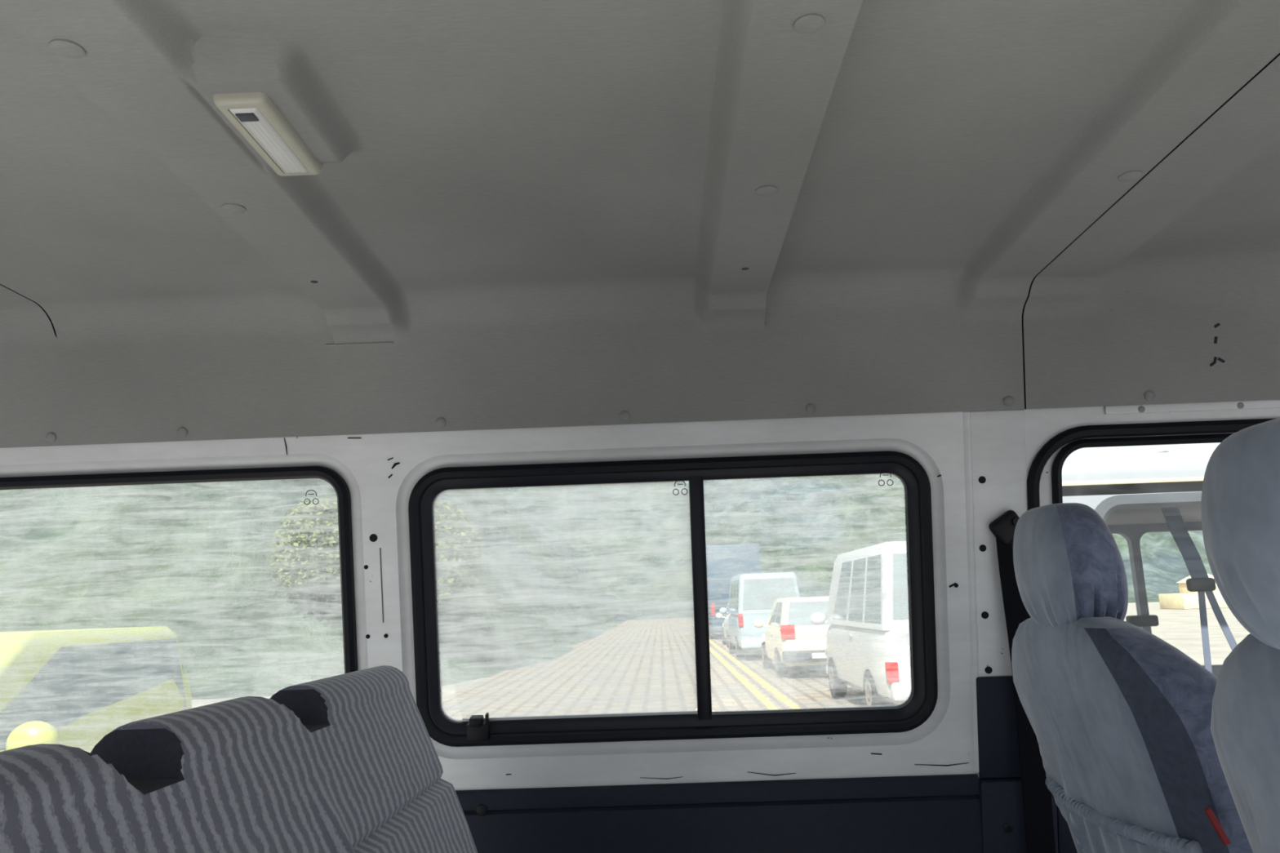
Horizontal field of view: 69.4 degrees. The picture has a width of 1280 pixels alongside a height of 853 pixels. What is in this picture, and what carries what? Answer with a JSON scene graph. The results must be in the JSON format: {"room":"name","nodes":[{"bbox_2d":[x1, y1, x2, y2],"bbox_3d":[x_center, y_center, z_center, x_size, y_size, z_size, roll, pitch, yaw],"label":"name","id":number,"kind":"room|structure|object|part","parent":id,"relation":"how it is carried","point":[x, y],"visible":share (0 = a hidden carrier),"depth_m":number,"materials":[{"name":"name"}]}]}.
{"room":"vehicle interior","nodes":[
{"label":"vehicle interior","id":0,"kind":"room"},
{"bbox_2d":[0,0,1279,448],"bbox_3d":[-0.327,-0.322,0.727,4.550,0.304,2.123,-2,-11,1],"label":"ceiling","id":1,"kind":"structure","parent":0,"point":[517,214],"depth_m":1.36,"materials":[{"name":"plastic"}]},
{"bbox_3d":[-0.327,-0.332,0.729,4.550,0.284,2.123,-2,-11,1],"label":"roof panel","id":2,"kind":"part","parent":1,"relation":"part of","materials":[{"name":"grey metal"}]},
{"bbox_2d":[213,92,323,176],"bbox_3d":[-0.424,-0.331,1.065,0.059,0.018,0.178,-2,-11,1],"label":"recessed light","id":3,"kind":"object","parent":1,"relation":"in","point":[254,115],"visible":1,"depth_m":1.04,"materials":[{"name":"grey plastic"}]},
{"bbox_2d":[235,112,258,121],"bbox_3d":[-0.425,-0.335,1.001,0.020,0.002,0.015,-2,-11,1],"label":"switch","id":4,"kind":"object","parent":3,"relation":"attached to","point":[239,117],"depth_m":1.00,"materials":[{"name":"grey plastic"}]},
{"bbox_2d":[0,406,1279,791],"bbox_3d":[-0.273,0.714,1.743,4.550,1.466,0.326,-2,-11,1],"label":"wall","id":5,"kind":"structure","parent":0,"point":[976,464],"depth_m":1.72,"materials":[{"name":"white metal"}]},
{"bbox_2d":[0,466,357,730],"bbox_3d":[-1.060,0.376,1.743,1.050,0.564,0.138,-2,-11,1],"label":"window","id":6,"kind":"structure","parent":5,"relation":"in","point":[331,477],"depth_m":1.73,"materials":[{"name":"black rubber"}]},
{"bbox_2d":[408,450,937,746],"bbox_3d":[0.060,0.322,1.726,0.969,0.516,0.129,-2,-11,1],"label":"window","id":7,"kind":"structure","parent":5,"relation":"in","point":[702,723],"depth_m":1.72,"materials":[{"name":"black rubber"}]},
{"bbox_3d":[-0.142,0.329,1.737,0.491,0.448,0.004,-2,1,1],"label":"sliding pane","id":8,"kind":"part","parent":7,"relation":"part of","materials":[{"name":"clear glass"}]},
{"bbox_3d":[0.124,0.318,1.721,0.004,0.440,0.004,-2,1,1],"label":"bar trim","id":9,"kind":"part","parent":7,"relation":"part of","materials":[{"name":"black plastic"}]},
{"bbox_3d":[0.314,0.312,1.734,0.387,0.448,0.004,-2,1,1],"label":"fixed pane","id":10,"kind":"part","parent":7,"relation":"part of","materials":[{"name":"clear glass"}]},
{"bbox_2d":[455,773,982,852],"bbox_3d":[-0.948,1.083,1.722,3.174,0.752,0.134,-2,-11,1],"label":"trim","id":11,"kind":"structure","parent":5,"relation":"attached to","point":[918,814],"depth_m":1.71,"materials":[{"name":"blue plastic"}]},
{"bbox_3d":[0.671,0.304,1.710,0.101,0.669,0.008,-2,1,1],"label":"pillar panel","id":12,"kind":"part","parent":5,"relation":"part of","materials":[{"name":"white paint"}]},
{"bbox_2d":[976,675,1057,852],"bbox_3d":[0.703,0.932,1.711,0.139,0.926,0.198,-2,-11,1],"label":"trim","id":13,"kind":"structure","parent":5,"relation":"attached to","point":[1000,784],"depth_m":1.70,"materials":[{"name":"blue plastic"}]},
{"bbox_2d":[988,510,1055,852],"bbox_3d":[0.707,0.467,1.681,0.074,0.624,0.136,-7,-12,24],"label":"belt","id":14,"kind":"object","parent":5,"relation":"attached to","point":[1037,805],"visible":0.62,"depth_m":1.68,"materials":[{"name":"black fabric"}]},
{"bbox_2d":[1026,417,1277,852],"bbox_3d":[1.285,0.645,1.714,1.103,1.302,0.305,-2,-11,1],"label":"door","id":15,"kind":"structure","parent":5,"relation":"in","point":[1044,480],"depth_m":1.70,"materials":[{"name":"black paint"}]},
{"bbox_3d":[1.285,0.641,1.727,1.081,1.298,0.024,-2,1,1],"label":"panel","id":16,"kind":"part","parent":15,"relation":"part of","materials":[{"name":"white paint"}]},
{"bbox_3d":[0.056,1.272,0.536,5.200,0.060,2.430,-2,-11,1],"label":"floor","id":17,"kind":"structure","parent":0,"visible":0},
{"bbox_2d":[0,665,477,852],"bbox_3d":[-0.142,0.781,0.855,0.608,1.036,1.126,-2,-11,1],"label":"seat","id":18,"kind":"object","parent":17,"relation":"on","point":[349,762],"visible":1,"depth_m":0.88,"materials":[{"name":"fabric"}]},
{"bbox_2d":[1011,502,1253,852],"bbox_3d":[0.816,0.719,1.250,0.600,1.240,0.543,-2,-11,1],"label":"seat","id":19,"kind":"object","parent":17,"relation":"on","point":[1119,717],"visible":0.98,"depth_m":1.23,"materials":[{"name":"grey fabric"}]},
{"bbox_3d":[0.804,0.681,1.258,0.406,0.840,0.543,-2,-11,1],"label":"backrest","id":20,"kind":"part","parent":19,"relation":"part of","materials":[{"name":"grey fabric"}]},
{"bbox_2d":[1200,417,1279,852],"bbox_3d":[0.762,0.597,0.618,0.600,1.246,0.550,-2,-11,1],"label":"seat","id":21,"kind":"object","parent":17,"relation":"on","point":[1240,508],"visible":1,"depth_m":0.78,"materials":[{"name":"grey fabric"}]},
{"bbox_3d":[0.726,0.557,0.627,0.358,0.840,0.550,-2,-11,1],"label":"backrest","id":22,"kind":"part","parent":21,"relation":"part of","materials":[{"name":"grey fabric"}]},
{"label":"outside","id":23,"kind":"structure","parent":0,"visible":0},
{"bbox_2d":[191,601,1249,708],"bbox_3d":[6.571,14.585,68.862,250.000,0.001,139.000,-2,-11,1],"label":"terrain","id":24,"kind":"structure","parent":23,"point":[1180,628],"depth_m":30.77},
{"bbox_2d":[1158,573,1227,608],"bbox_3d":[37.864,11.011,62.238,4.400,2.350,3.000,-2,-11,1],"label":"building","id":25,"kind":"structure","parent":24,"relation":"on","point":[1185,599],"depth_m":61.07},
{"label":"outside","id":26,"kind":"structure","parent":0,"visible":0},
{"bbox_2d":[441,617,896,719],"bbox_3d":[3.889,13.729,63.993,13.150,0.001,129.000,-2,-11,1],"label":"ground","id":27,"kind":"structure","parent":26,"point":[803,686],"depth_m":19.25,"materials":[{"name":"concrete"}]},
{"bbox_2d":[0,626,191,753],"bbox_3d":[-3.880,1.904,4.822,2.130,1.575,3.555,-2,-11,1],"label":"hatchback car","id":28,"kind":"object","parent":27,"relation":"on","point":[68,684],"visible":0.41,"depth_m":5.25,"materials":[{"name":"yellow paint"}]},
{"bbox_2d":[0,720,60,751],"bbox_3d":[-2.990,1.545,4.506,0.315,0.210,0.150,-2,-11,1],"label":"mirror","id":29,"kind":"object","parent":28,"relation":"attached to","point":[36,732],"depth_m":4.47,"materials":[{"name":"yellow paint"}]},
{"bbox_2d":[715,604,729,648],"bbox_3d":[3.858,7.045,33.185,2.170,1.580,3.995,-2,-11,1],"label":"hatchback car","id":30,"kind":"object","parent":27,"relation":"on","point":[725,630],"visible":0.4,"depth_m":33.26,"materials":[{"name":"white paint"}]},
{"bbox_2d":[715,613,724,618],"bbox_3d":[2.937,6.947,33.945,0.315,0.210,0.150,-2,-11,1],"label":"mirror","id":31,"kind":"object","parent":30,"relation":"attached to","point":[718,615],"depth_m":33.89,"materials":[{"name":"white paint"}]},
{"bbox_2d":[706,543,760,639],"bbox_3d":[4.051,7.492,41.751,2.610,3.900,6.595,-2,-11,1],"label":"box truck","id":32,"kind":"object","parent":27,"relation":"on","point":[745,559],"visible":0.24,"depth_m":38.80,"materials":[{"name":"blue paint"}]},
{"bbox_2d":[711,603,715,615],"bbox_3d":[3.042,7.624,38.523,0.140,0.500,0.110,-2,-11,1],"label":"tail light","id":33,"kind":"object","parent":32,"relation":"attached to","point":[713,605],"depth_m":38.48,"materials":[{"name":"red plastic"}]},
{"bbox_2d":[709,647,777,710],"bbox_3d":[2.180,5.913,22.755,0.120,0.007,33.000,-2,-11,1],"label":"road marking","id":34,"kind":"object","parent":27,"relation":"on","point":[748,686],"visible":0.29,"depth_m":17.66,"materials":[{"name":"yellow paint"}]},
{"bbox_2d":[709,640,799,709],"bbox_3d":[2.510,5.900,22.750,0.120,0.007,33.000,-2,-11,1],"label":"road marking","id":35,"kind":"object","parent":27,"relation":"on","point":[784,700],"visible":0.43,"depth_m":18.06,"materials":[{"name":"yellow paint"}]},
{"bbox_2d":[719,572,799,659],"bbox_3d":[3.558,5.502,26.969,2.270,2.300,4.795,-2,-11,1],"label":"minibus","id":36,"kind":"object","parent":27,"relation":"on","point":[745,603],"visible":0.58,"depth_m":24.94,"materials":[{"name":"silver metal"}]},
{"bbox_2d":[719,607,728,614],"bbox_3d":[2.612,5.711,28.638,0.315,0.210,0.150,-2,-11,1],"label":"mirror","id":37,"kind":"object","parent":36,"relation":"attached to","point":[722,611],"depth_m":28.59,"materials":[{"name":"silver metal"}]},
{"bbox_2d":[737,613,743,626],"bbox_3d":[2.694,5.183,24.740,0.120,0.350,0.110,-2,-11,1],"label":"tail light","id":38,"kind":"object","parent":36,"relation":"attached to","point":[740,616],"depth_m":24.69,"materials":[{"name":"red plastic"}]},
{"bbox_2d":[753,596,831,677],"bbox_3d":[3.733,4.646,20.703,2.210,1.620,4.175,-2,-11,1],"label":"hatchback car","id":39,"kind":"object","parent":27,"relation":"on","point":[783,639],"visible":0.62,"depth_m":19.06,"materials":[{"name":"beige paint"}]},
{"bbox_2d":[753,618,767,627],"bbox_3d":[2.794,4.571,21.469,0.315,0.210,0.150,-2,-11,1],"label":"mirror","id":40,"kind":"object","parent":39,"relation":"attached to","point":[758,623],"depth_m":21.42,"materials":[{"name":"beige paint"}]},
{"bbox_2d":[780,624,795,639],"bbox_3d":[3.007,4.179,18.815,0.280,0.280,0.110,-2,-11,1],"label":"tail light","id":41,"kind":"object","parent":39,"relation":"attached to","point":[787,631],"depth_m":18.76,"materials":[{"name":"red plastic"}]},
{"bbox_3d":[3.701,4.607,18.596,0.480,0.110,0.020,-2,-11,1],"label":"number plate","id":42,"kind":"part","parent":39,"relation":"part of","materials":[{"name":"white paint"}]},
{"bbox_2d":[810,541,911,706],"bbox_3d":[3.937,2.966,13.698,2.270,2.280,4.895,-2,-11,1],"label":"minibus","id":43,"kind":"object","parent":27,"relation":"on","point":[881,668],"visible":0.46,"depth_m":12.24,"materials":[{"name":"white paint"}]},
{"bbox_2d":[810,612,826,625],"bbox_3d":[2.992,3.195,15.363,0.315,0.210,0.150,-2,-11,1],"label":"mirror","id":44,"kind":"object","parent":43,"relation":"attached to","point":[817,619],"depth_m":15.31,"materials":[{"name":"white paint"}]},
{"bbox_2d":[884,662,899,683],"bbox_3d":[3.094,3.020,11.347,0.140,0.250,0.110,-2,-11,1],"label":"tail light","id":45,"kind":"object","parent":43,"relation":"on","point":[891,668],"depth_m":11.30,"materials":[{"name":"red plastic"}]},
{"bbox_2d":[1062,450,1222,677],"bbox_3d":[3.927,1.152,3.767,5.050,2.120,1.710,-2,-11,1],"label":"van","id":46,"kind":"object","parent":27,"relation":"on","point":[1129,491],"visible":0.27,"depth_m":3.20,"materials":[{"name":"paint"}]},
{"bbox_3d":[3.557,0.917,3.026,4.350,1.630,0.040,-2,-11,1],"label":"panel","id":47,"kind":"part","parent":46,"relation":"part of","materials":[{"name":"paint"}]},
{"bbox_3d":[3.591,1.208,4.558,4.350,1.630,0.040,-2,-11,1],"label":"panel","id":48,"kind":"part","parent":46,"relation":"part of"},
{"bbox_2d":[1160,507,1237,673],"bbox_3d":[2.122,0.616,3.484,0.236,0.650,0.035,-2,-11,1],"label":"belt","id":49,"kind":"object","parent":46,"relation":"attached to","point":[1199,582],"visible":0.93,"depth_m":3.48,"materials":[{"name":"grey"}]},
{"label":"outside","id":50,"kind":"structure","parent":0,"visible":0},
{"bbox_2d":[0,450,1213,699],"bbox_3d":[-4.415,5.196,94.459,208.000,28.841,148.500,-2,-11,1],"label":"hillside","id":51,"kind":"structure","parent":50,"point":[72,591],"depth_m":25.47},
{"bbox_2d":[269,496,341,622],"bbox_3d":[-8.158,3.522,23.428,2.396,3.502,2.356,-2,-11,1],"label":"tree","id":52,"kind":"object","parent":51,"relation":"on","point":[289,569],"visible":0.71,"depth_m":22.97,"materials":[{"name":"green plant"}]},
{"bbox_3d":[-8.086,4.026,23.430,1.057,2.510,0.279,-5,-11,15],"label":"stem","id":53,"kind":"part","parent":52,"relation":"part of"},
{"bbox_2d":[434,500,484,603],"bbox_3d":[-5.486,3.947,24.323,2.814,4.107,2.809,-2,-11,1],"label":"tree","id":54,"kind":"object","parent":51,"relation":"on","point":[460,532],"visible":0.38,"depth_m":24.10,"materials":[{"name":"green plant"}]},
{"bbox_3d":[-5.539,4.507,24.109,1.213,2.931,0.624,-4,-11,12],"label":"stem","id":55,"kind":"part","parent":54,"relation":"part of","materials":[{"name":"green plant"}]}
]}

